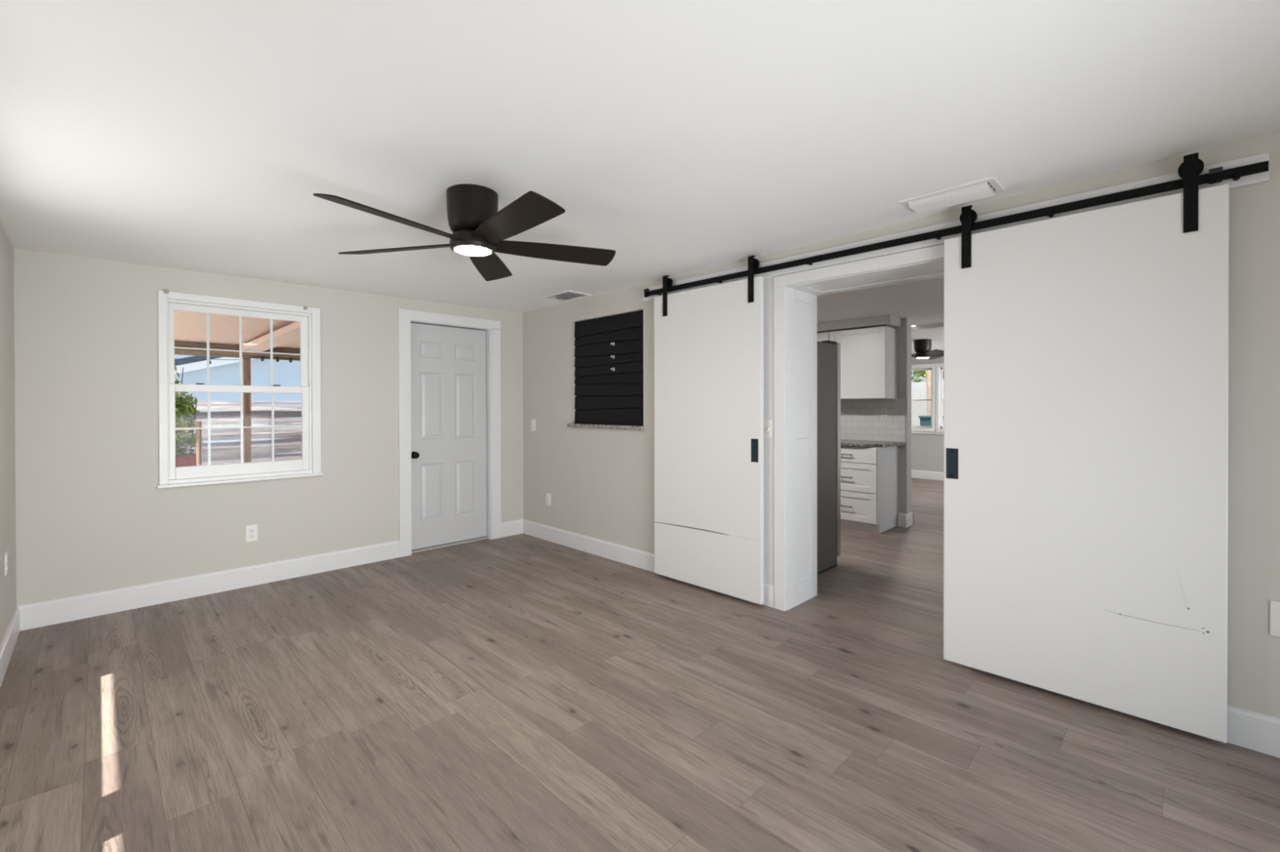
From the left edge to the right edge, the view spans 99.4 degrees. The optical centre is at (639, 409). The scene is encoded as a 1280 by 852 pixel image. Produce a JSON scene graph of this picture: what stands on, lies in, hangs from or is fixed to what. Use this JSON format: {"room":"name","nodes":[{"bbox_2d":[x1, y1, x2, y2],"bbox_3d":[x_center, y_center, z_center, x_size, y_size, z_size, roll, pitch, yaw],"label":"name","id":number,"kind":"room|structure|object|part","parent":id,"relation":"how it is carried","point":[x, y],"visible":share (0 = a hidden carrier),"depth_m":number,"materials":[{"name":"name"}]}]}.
{"room":"empty living room","nodes":[
{"label":"empty living room","id":0,"kind":"room"},
{"bbox_2d":[0,222,16,645],"bbox_3d":[-1.419,0.038,0.887,0.075,2.520,6.320,0,0,-45],"label":"wall","id":1,"kind":"structure","parent":0,"point":[7,434],"depth_m":2.88,"materials":[{"name":"beige paint"}]},
{"bbox_2d":[4,551,8,576],"bbox_3d":[-3.253,0.792,2.788,0.010,0.116,0.072,0,0,-45],"label":"wall outlet","id":2,"kind":"object","parent":1,"relation":"attached to","point":[6,557],"visible":1,"depth_m":2.77,"materials":[{"name":"white plastic"}]},
{"bbox_2d":[0,606,20,687],"bbox_3d":[-3.265,1.220,2.806,0.014,0.142,1.000,0,0,-45],"label":"baseboard","id":3,"kind":"structure","parent":1,"relation":"attached to","point":[6,647],"depth_m":2.79,"materials":[{"name":"white paint"}]},
{"bbox_2d":[13,248,523,606],"bbox_3d":[-2.455,0.022,4.403,3.668,2.520,0.120,0,0,-45],"label":"wall","id":4,"kind":"structure","parent":0,"point":[91,515],"depth_m":3.56,"materials":[{"name":"beige paint"}]},
{"bbox_2d":[16,540,399,631],"bbox_3d":[-2.848,1.213,3.919,2.176,0.145,0.014,0,0,-45],"label":"baseboard","id":5,"kind":"structure","parent":4,"relation":"attached to","point":[33,615],"depth_m":3.70,"materials":[{"name":"white paint"}]},
{"bbox_2d":[156,290,323,488],"bbox_3d":[-2.873,-0.132,3.950,0.973,1.307,0.130,0,0,-45],"label":"window","id":6,"kind":"structure","parent":4,"relation":"in","point":[171,476],"depth_m":3.89,"materials":[{"name":"white plastic"}]},
{"bbox_2d":[164,289,168,293],"bbox_3d":[-3.139,-0.778,3.598,0.024,0.026,0.012,0,0,-45],"label":"bracket","id":7,"kind":"object","parent":6,"relation":"attached to","point":[166,291],"visible":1,"depth_m":3.60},
{"bbox_2d":[174,313,300,386],"bbox_3d":[-2.900,-0.422,3.951,0.746,0.504,0.006,0,0,-45],"label":"grille","id":8,"kind":"object","parent":6,"relation":"attached to","point":[250,315],"depth_m":3.95,"materials":[{"name":"white plastic"}]},
{"bbox_3d":[-2.892,-0.422,3.954,0.825,0.594,0.024,0,0,-45],"label":"sash","id":9,"kind":"part","parent":6,"relation":"part of","materials":[{"name":"white plastic"}]},
{"bbox_2d":[175,391,302,465],"bbox_3d":[-2.878,0.136,3.933,0.746,0.510,0.006,0,0,-45],"label":"grille","id":10,"kind":"object","parent":6,"relation":"attached to","point":[292,461],"depth_m":3.93,"materials":[{"name":"white plastic"}]},
{"bbox_3d":[-2.870,0.151,3.936,0.825,0.644,0.024,0,0,-45],"label":"sash","id":11,"kind":"part","parent":6,"relation":"part of","materials":[{"name":"white plastic"}]},
{"bbox_3d":[-2.844,0.511,3.925,0.973,0.022,0.050,0,0,-45],"label":"sill","id":12,"kind":"part","parent":6,"relation":"part of","materials":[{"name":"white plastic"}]},
{"bbox_2d":[245,524,257,542],"bbox_3d":[-2.823,0.904,3.947,0.072,0.120,0.010,0,0,-45],"label":"wall outlet","id":13,"kind":"object","parent":4,"relation":"attached to","point":[251,531],"visible":1,"depth_m":3.94,"materials":[{"name":"white plastic"}]},
{"bbox_2d":[248,533,254,538],"bbox_3d":[-2.821,0.924,3.945,0.034,0.030,0.003,0,0,-45],"label":"socket","id":14,"kind":"object","parent":13,"relation":"attached to","point":[251,535],"depth_m":3.94,"materials":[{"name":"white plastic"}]},
{"bbox_2d":[248,528,254,533],"bbox_3d":[-2.821,0.884,3.945,0.034,0.030,0.003,0,0,-45],"label":"socket","id":15,"kind":"object","parent":13,"relation":"attached to","point":[251,530],"depth_m":3.94,"materials":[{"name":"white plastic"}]},
{"bbox_2d":[398,308,501,557],"bbox_3d":[-1.772,0.205,5.072,0.986,2.144,0.138,0,0,-45],"label":"door","id":16,"kind":"structure","parent":4,"relation":"in","point":[450,394],"depth_m":5.06,"materials":[{"name":"white paint"}]},
{"bbox_3d":[-1.995,0.411,4.815,0.064,0.064,0.065,0,0,-45],"label":"knob","id":17,"kind":"part","parent":16,"relation":"part of","materials":[{"name":"black metal"}]},
{"bbox_3d":[-1.793,0.244,5.087,0.753,2.019,0.036,0,0,-45],"label":"panel","id":18,"kind":"part","parent":16,"relation":"part of","materials":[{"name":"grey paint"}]},
{"bbox_2d":[501,519,523,537],"bbox_3d":[-1.287,1.202,5.479,0.265,0.145,0.014,0,0,-45],"label":"baseboard","id":19,"kind":"structure","parent":4,"relation":"attached to","point":[512,527],"depth_m":5.47,"materials":[{"name":"white paint"}]},
{"bbox_2d":[0,477,1279,851],"bbox_3d":[2.020,1.320,5.117,10.998,0.100,7.440,0,0,-45],"label":"floor","id":20,"kind":"structure","parent":0,"point":[521,692],"depth_m":2.19,"materials":[{"name":"grey wood"}]},
{"bbox_2d":[817,340,840,574],"bbox_3d":[1.079,0.364,4.519,0.814,1.822,0.912,0,0,-45],"label":"refrigerator","id":21,"kind":"object","parent":20,"relation":"on","point":[828,352],"visible":0.24,"depth_m":4.29,"materials":[{"name":"grey metal"}]},
{"bbox_3d":[1.460,0.331,4.575,0.070,1.737,0.453,0,0,-45],"label":"door","id":22,"kind":"part","parent":21,"relation":"part of","materials":[{"name":"silver metal"}]},
{"bbox_2d":[840,445,898,533],"bbox_3d":[2.364,0.828,5.890,0.632,0.876,0.620,0,0,-45],"label":"base cabinet","id":23,"kind":"object","parent":20,"relation":"on","point":[869,476],"visible":0.57,"depth_m":5.63,"materials":[{"name":"white paint"}]},
{"bbox_3d":[2.172,1.013,5.699,0.019,0.300,0.614,0,0,-45],"label":"drawer","id":24,"kind":"part","parent":23,"relation":"part of","materials":[{"name":"white paint"}]},
{"bbox_3d":[2.171,0.709,5.698,0.019,0.292,0.614,0,0,-45],"label":"drawer","id":25,"kind":"part","parent":23,"relation":"part of","materials":[{"name":"white paint"}]},
{"bbox_3d":[2.171,0.475,5.697,0.019,0.160,0.614,0,0,-45],"label":"drawer","id":26,"kind":"part","parent":23,"relation":"part of","materials":[{"name":"white paint"}]},
{"bbox_3d":[1.922,0.826,6.332,0.633,0.876,0.620,0,0,-45],"label":"base cabinet","id":27,"kind":"object","parent":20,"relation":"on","visible":0},
{"bbox_2d":[840,439,905,447],"bbox_3d":[2.146,0.371,6.106,0.617,0.032,1.375,0,0,-45],"label":"countertop","id":28,"kind":"structure","parent":27,"relation":"on","point":[859,443],"depth_m":5.68,"materials":[{"name":"stone"}]},
{"bbox_2d":[0,0,1279,312],"bbox_3d":[-0.224,-1.081,2.161,3.548,0.300,6.320,0,0,-45],"label":"ceiling","id":29,"kind":"structure","parent":0,"point":[674,138],"depth_m":1.82,"materials":[{"name":"white paint"}]},
{"bbox_2d":[313,183,615,281],"bbox_3d":[-0.741,-0.843,2.428,1.300,0.272,1.272,0,0,-45],"label":"ceiling fan","id":30,"kind":"object","parent":29,"relation":"hanging from","point":[479,230],"visible":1,"depth_m":2.37,"materials":[{"name":"brown metal"}]},
{"bbox_3d":[-0.953,-0.748,2.143,0.149,0.043,0.597,0,0,32],"label":"blade","id":31,"kind":"part","parent":30,"relation":"part of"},
{"bbox_3d":[-1.120,-0.750,2.549,0.597,0.043,0.149,0,0,14],"label":"blade","id":32,"kind":"part","parent":30,"relation":"part of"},
{"bbox_3d":[-0.786,-0.752,2.833,0.149,0.043,0.597,0,0,-4],"label":"blade","id":33,"kind":"part","parent":30,"relation":"part of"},
{"bbox_3d":[-0.515,-0.749,2.176,0.149,0.043,0.597,0,0,-40],"label":"blade","id":34,"kind":"part","parent":30,"relation":"part of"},
{"bbox_3d":[-0.412,-0.751,2.603,0.597,0.043,0.149,0,0,-22],"label":"blade","id":35,"kind":"part","parent":30,"relation":"part of","materials":[{"name":"black wood"}]},
{"bbox_2d":[543,290,591,301],"bbox_3d":[-0.637,-0.983,4.742,0.245,0.019,0.365,0,0,-45],"label":"ceiling vent","id":36,"kind":"object","parent":29,"relation":"in","point":[566,295],"visible":1,"depth_m":4.71,"materials":[{"name":"white metal"}]},
{"bbox_2d":[898,176,1004,213],"bbox_3d":[1.468,-0.997,2.570,0.200,0.033,0.395,0,0,-45],"label":"ceiling vent","id":37,"kind":"object","parent":29,"relation":"in","point":[985,188],"visible":1,"depth_m":2.53,"materials":[{"name":"white metal"}]},
{"bbox_2d":[817,314,901,333],"bbox_3d":[1.420,-0.936,7.030,0.340,0.096,3.635,0,0,-45],"label":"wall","id":38,"kind":"structure","parent":0,"point":[890,321],"depth_m":5.85,"materials":[{"name":"grey paint"}]},
{"bbox_2d":[840,317,911,513],"bbox_3d":[1.609,0.138,7.183,0.148,2.246,3.690,0,0,-45],"label":"wall","id":39,"kind":"structure","parent":0,"point":[860,419],"depth_m":5.91,"materials":[{"name":"white tile"}]},
{"bbox_2d":[817,332,829,342],"bbox_3d":[2.019,-0.492,6.442,0.326,0.759,0.616,0,0,-45],"label":"upper cabinet","id":40,"kind":"object","parent":39,"relation":"attached to","point":[823,336],"visible":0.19,"depth_m":6.16,"materials":[{"name":"white paint"}]},
{"bbox_2d":[829,326,897,399],"bbox_3d":[2.459,-0.490,6.003,0.326,0.759,0.615,0,0,-45],"label":"upper cabinet","id":41,"kind":"object","parent":39,"relation":"attached to","point":[868,356],"visible":0.8,"depth_m":5.83,"materials":[{"name":"white paint"}]},
{"bbox_2d":[880,408,888,419],"bbox_3d":[2.694,0.060,5.984,0.010,0.116,0.072,0,0,-45],"label":"wall outlet","id":42,"kind":"object","parent":39,"relation":"attached to","point":[884,412],"visible":1,"depth_m":5.98,"materials":[{"name":"white plastic"}]},
{"bbox_2d":[897,511,913,528],"bbox_3d":[1.600,1.191,7.168,0.219,0.140,3.704,0,0,-45],"label":"baseboard","id":43,"kind":"structure","parent":39,"relation":"attached to","point":[904,520],"depth_m":5.83,"materials":[{"name":"white paint"}]},
{"bbox_2d":[817,276,943,353],"bbox_3d":[3.313,-1.121,6.401,7.330,0.274,7.320,0,0,-45],"label":"ceiling","id":44,"kind":"structure","parent":0,"point":[921,301],"depth_m":5.09,"materials":[{"name":"white paint"}]},
{"bbox_2d":[911,338,943,359],"bbox_3d":[4.089,-0.861,7.775,1.272,0.272,1.300,0,0,21],"label":"ceiling fan","id":45,"kind":"object","parent":44,"relation":"hanging from","point":[922,347],"visible":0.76,"depth_m":7.71,"materials":[{"name":"brown metal"}]},
{"bbox_3d":[4.318,-0.770,8.069,0.149,0.043,0.597,0,0,44],"label":"blade","id":46,"kind":"part","parent":45,"relation":"part of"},
{"bbox_3d":[4.011,-0.766,7.428,0.149,0.043,0.597,0,0,8],"label":"blade","id":47,"kind":"part","parent":45,"relation":"part of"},
{"bbox_3d":[4.397,-0.768,7.637,0.597,0.043,0.149,0,0,26],"label":"blade","id":48,"kind":"part","parent":45,"relation":"part of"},
{"bbox_2d":[911,323,943,331],"bbox_3d":[3.359,-0.964,6.447,0.100,0.041,7.200,0,0,-45],"label":"trim","id":49,"kind":"structure","parent":44,"relation":"attached to","point":[935,326],"depth_m":6.37,"materials":[{"name":"white paint"}]},
{"bbox_2d":[522,132,1279,718],"bbox_3d":[1.173,0.020,3.475,0.395,2.520,6.320,0,0,-45],"label":"wall","id":50,"kind":"structure","parent":0,"point":[600,482],"depth_m":2.10,"materials":[{"name":"beige paint"}]},
{"bbox_2d":[531,419,535,431],"bbox_3d":[-1.070,0.162,5.434,0.011,0.116,0.072,0,0,-45],"label":"light switch","id":51,"kind":"object","parent":50,"relation":"attached to","point":[533,421],"visible":1,"depth_m":5.43,"materials":[{"name":"white plastic"}]},
{"bbox_2d":[546,493,551,505],"bbox_3d":[-0.889,0.875,5.259,0.010,0.116,0.072,0,0,-45],"label":"wall outlet","id":52,"kind":"object","parent":50,"relation":"attached to","point":[548,495],"visible":1,"depth_m":5.25,"materials":[{"name":"white plastic"}]},
{"bbox_2d":[571,321,576,423],"bbox_3d":[-0.588,-0.333,5.039,0.118,0.937,0.005,0,0,-45],"label":"trim","id":53,"kind":"structure","parent":50,"relation":"attached to","point":[573,346],"depth_m":5.01,"materials":[{"name":"beige paint"}]},
{"bbox_2d":[567,423,644,430],"bbox_3d":[-0.302,0.152,4.691,0.083,0.030,0.966,0,0,-45],"label":"granite ledge","id":54,"kind":"object","parent":50,"relation":"attached to","point":[575,425],"visible":0.8,"depth_m":4.61,"materials":[{"name":"grey stone"}]},
{"bbox_2d":[573,310,643,426],"bbox_3d":[-0.265,-0.332,4.707,0.045,0.937,0.930,0,0,-45],"label":"board panel","id":55,"kind":"object","parent":50,"relation":"attached to","point":[604,396],"visible":0.97,"depth_m":4.67,"materials":[{"name":"black paint"}]},
{"bbox_2d":[523,519,773,608],"bbox_3d":[-0.164,1.206,4.532,0.014,0.142,2.940,0,0,-45],"label":"baseboard","id":56,"kind":"structure","parent":50,"relation":"attached to","point":[633,557],"depth_m":4.71,"materials":[{"name":"white paint"}]},
{"bbox_2d":[764,419,773,438],"bbox_3d":[0.830,0.129,3.517,0.022,0.116,0.072,0,0,-45],"label":"light switch","id":57,"kind":"object","parent":50,"relation":"attached to","point":[768,424],"visible":0.88,"depth_m":3.52,"materials":[{"name":"white plastic"}]},
{"bbox_2d":[764,276,774,585],"bbox_3d":[0.775,0.144,3.591,0.005,1.989,0.274,0,0,-45],"label":"trim","id":58,"kind":"structure","parent":50,"relation":"attached to","point":[769,287],"depth_m":3.53,"materials":[{"name":"white paint"}]},
{"bbox_2d":[786,286,817,610],"bbox_3d":[1.065,0.250,3.588,0.400,2.060,0.023,0,0,-45],"label":"trim","id":59,"kind":"structure","parent":50,"relation":"attached to","point":[801,306],"depth_m":3.58,"materials":[{"name":"white paint"}]},
{"bbox_2d":[773,244,943,611],"bbox_3d":[1.286,0.218,3.069,0.020,2.128,1.189,0,0,-45],"label":"trim","id":60,"kind":"structure","parent":50,"relation":"attached to","point":[935,252],"depth_m":3.44,"materials":[{"name":"white paint"}]},
{"bbox_2d":[786,258,943,296],"bbox_3d":[1.433,-0.780,3.213,0.400,0.019,1.045,0,0,-45],"label":"trim","id":61,"kind":"structure","parent":50,"relation":"attached to","point":[932,268],"depth_m":3.23,"materials":[{"name":"white paint"}]},
{"bbox_2d":[643,152,1268,743],"bbox_3d":[1.166,0.133,3.119,0.079,2.250,3.200,0,0,-45],"label":"barn door","id":62,"kind":"structure","parent":50,"relation":"in","point":[1086,354],"depth_m":2.31,"materials":[{"name":"white paint"}]},
{"bbox_2d":[653,255,764,604],"bbox_3d":[0.451,0.131,3.820,0.058,2.250,0.943,0,0,-45],"label":"barn door","id":63,"kind":"structure","parent":62,"relation":"hanging from","point":[708,341],"depth_m":3.75,"materials":[{"name":"white paint"}]},
{"bbox_3d":[0.741,0.268,3.507,0.003,0.151,0.053,0,0,-45],"label":"pull plate","id":64,"kind":"part","parent":63,"relation":"part of","materials":[{"name":"metal"}]},
{"bbox_3d":[1.551,0.271,2.696,0.003,0.151,0.053,0,0,-45],"label":"pull plate","id":65,"kind":"part","parent":62,"relation":"part of","materials":[{"name":"metal"}]},
{"bbox_3d":[1.176,-0.902,3.125,0.047,0.068,3.200,0,0,-45],"label":"door rail","id":66,"kind":"part","parent":62,"relation":"part of","materials":[{"name":"black metal"}]},
{"bbox_2d":[643,152,1269,302],"bbox_3d":[1.182,-0.901,3.166,0.019,0.104,3.257,0,0,-45],"label":"trim","id":67,"kind":"structure","parent":50,"relation":"attached to","point":[1263,177],"depth_m":2.65,"materials":[{"name":"white paint"}]},
{"bbox_2d":[1226,704,1279,758],"bbox_3d":[2.454,1.215,1.911,0.014,0.142,2.050,0,0,-45],"label":"baseboard","id":68,"kind":"structure","parent":50,"relation":"attached to","point":[1247,729],"depth_m":2.04,"materials":[{"name":"white paint"}]},
{"bbox_2d":[1269,600,1279,637],"bbox_3d":[2.371,0.778,1.994,0.008,0.130,0.075,0,0,-45],"label":"blank plate","id":69,"kind":"object","parent":50,"relation":"attached to","point":[1274,606],"visible":1,"depth_m":2.01,"materials":[{"name":"white plastic"}]},
{"bbox_2d":[911,352,943,472],"bbox_3d":[5.844,-0.016,8.933,0.120,2.520,7.440,0,0,-45],"label":"wall","id":70,"kind":"structure","parent":0,"point":[927,450],"depth_m":9.61,"materials":[{"name":"grey paint"}]},
{"bbox_2d":[911,364,935,434],"bbox_3d":[4.999,-0.176,9.697,0.115,1.235,0.553,0,0,-45],"label":"window","id":71,"kind":"structure","parent":70,"relation":"in","point":[924,429],"depth_m":9.58,"materials":[{"name":"white plastic"}]},
{"bbox_3d":[4.989,0.383,9.689,0.085,0.027,0.553,0,0,-45],"label":"sill","id":72,"kind":"part","parent":71,"relation":"part of","materials":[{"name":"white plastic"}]},
{"bbox_2d":[911,470,943,480],"bbox_3d":[5.799,1.172,8.892,0.014,0.145,7.200,0,0,-45],"label":"baseboard","id":73,"kind":"structure","parent":70,"relation":"attached to","point":[921,474],"depth_m":9.60,"materials":[{"name":"white paint"}]},
{"bbox_2d":[935,363,943,434],"bbox_3d":[5.395,-0.174,9.300,0.115,1.235,0.615,0,0,-45],"label":"window","id":74,"kind":"structure","parent":70,"relation":"in","point":[938,431],"depth_m":9.47,"materials":[{"name":"white plastic"}]},
{"bbox_3d":[5.424,-0.190,9.328,0.035,1.065,0.475,0,0,-45],"label":"sash","id":75,"kind":"part","parent":74,"relation":"part of","materials":[{"name":"white plastic"}]},
{"bbox_3d":[-1.194,1.468,12.650,70.000,0.100,70.000,0,0,-45],"label":"floor","id":76,"kind":"structure","parent":0,"visible":0},
{"bbox_2d":[175,453,195,466],"bbox_3d":[-5.169,0.983,5.617,0.940,0.955,0.430,0,0,-45],"label":"planter box","id":77,"kind":"object","parent":76,"relation":"on","point":[182,460],"visible":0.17,"depth_m":5.71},
{"bbox_2d":[174,365,203,456],"bbox_3d":[-5.130,0.002,5.653,0.910,1.239,0.472,0,0,-45],"label":"leafy shrub","id":78,"kind":"object","parent":77,"relation":"in","point":[181,410],"visible":0.2,"depth_m":5.83,"materials":[{"name":"green plant"}]},
{"bbox_3d":[-4.968,0.083,5.850,0.048,1.074,0.151,0,0,6],"label":"stem","id":79,"kind":"part","parent":78,"relation":"part of","materials":[{"name":"plant"}]},
{"bbox_3d":[-4.878,0.270,5.937,0.042,0.700,0.123,0,0,1],"label":"stem","id":80,"kind":"part","parent":78,"relation":"part of","materials":[{"name":"green plant"}]},
{"bbox_2d":[175,421,202,466],"bbox_3d":[-4.971,0.796,5.461,0.900,1.330,0.044,0,0,-45],"label":"stake","id":81,"kind":"object","parent":76,"relation":"on","point":[198,424],"visible":0.32,"depth_m":5.74,"materials":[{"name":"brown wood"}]},
{"bbox_2d":[173,310,300,462],"bbox_3d":[-3.281,0.148,7.338,5.450,2.600,5.160,0,0,-45],"label":"patio cover","id":82,"kind":"object","parent":76,"relation":"on","point":[190,327],"visible":0.1,"depth_m":7.13,"materials":[{"name":"brown wood"}]},
{"bbox_3d":[-5.781,0.310,7.990,0.083,2.280,0.085,0,0,-45],"label":"post","id":83,"kind":"part","parent":82,"relation":"part of","materials":[{"name":"brown wood"}]},
{"bbox_2d":[244,355,270,361],"bbox_3d":[-5.631,-0.742,7.991,0.299,0.073,0.043,0,0,-45],"label":"string lights","id":84,"kind":"object","parent":82,"relation":"hanging from","point":[262,359],"depth_m":8.02},
{"bbox_3d":[-5.864,-0.725,7.759,2.301,0.115,0.008,0,0,-45],"label":"cord","id":85,"kind":"part","parent":84,"relation":"part of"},
{"bbox_2d":[274,356,299,363],"bbox_3d":[-5.369,-0.742,8.253,0.318,0.076,0.043,0,0,-45],"label":"string lights","id":86,"kind":"object","parent":82,"relation":"hanging from","point":[277,360],"depth_m":8.24},
{"bbox_2d":[174,355,302,454],"bbox_3d":[-10.627,-0.488,17.977,9.500,3.792,5.520,0,0,-45],"label":"sky","id":87,"kind":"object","parent":76,"relation":"on","point":[224,371],"visible":0.06,"depth_m":14.39,"materials":[{"name":"blue"}]},
{"bbox_2d":[177,400,302,465],"bbox_3d":[-7.449,0.656,9.320,10.450,1.580,0.187,0,0,-45],"label":"wooden fence","id":88,"kind":"object","parent":76,"relation":"on","point":[221,453],"visible":0.12,"depth_m":9.74,"materials":[{"name":"grey wood"}]},
{"bbox_2d":[911,398,943,426],"bbox_3d":[7.999,0.547,15.468,0.200,1.680,9.000,0,0,-45],"label":"wall","id":89,"kind":"structure","parent":76,"relation":"on","point":[919,408],"depth_m":15.41,"materials":[{"name":"grey paint"}]},
{"bbox_2d":[911,369,943,415],"bbox_3d":[8.946,-0.912,17.177,3.630,4.581,5.046,0,0,-11],"label":"tree","id":90,"kind":"object","parent":76,"relation":"on","point":[927,374],"visible":0.02,"depth_m":14.53,"materials":[{"name":"yellow plant"}]},
{"bbox_2d":[911,381,943,399],"bbox_3d":[8.798,0.282,16.265,0.060,2.200,9.000,0,0,-45],"label":"fence","id":91,"kind":"object","parent":76,"relation":"on","point":[918,388],"visible":0.02,"depth_m":16.51,"materials":[{"name":"white plastic"}]},
{"bbox_2d":[918,415,943,426],"bbox_3d":[7.472,0.786,13.925,0.470,1.220,0.480,0,0,-45],"label":"bin","id":92,"kind":"object","parent":76,"relation":"on","point":[925,420],"visible":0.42,"depth_m":13.85,"materials":[{"name":"teal plastic"}]},
{"bbox_3d":[7.471,0.206,13.922,0.470,0.060,0.480,0,0,-45],"label":"lid","id":93,"kind":"part","parent":92,"relation":"part of","materials":[{"name":"teal plastic"}]}
]}

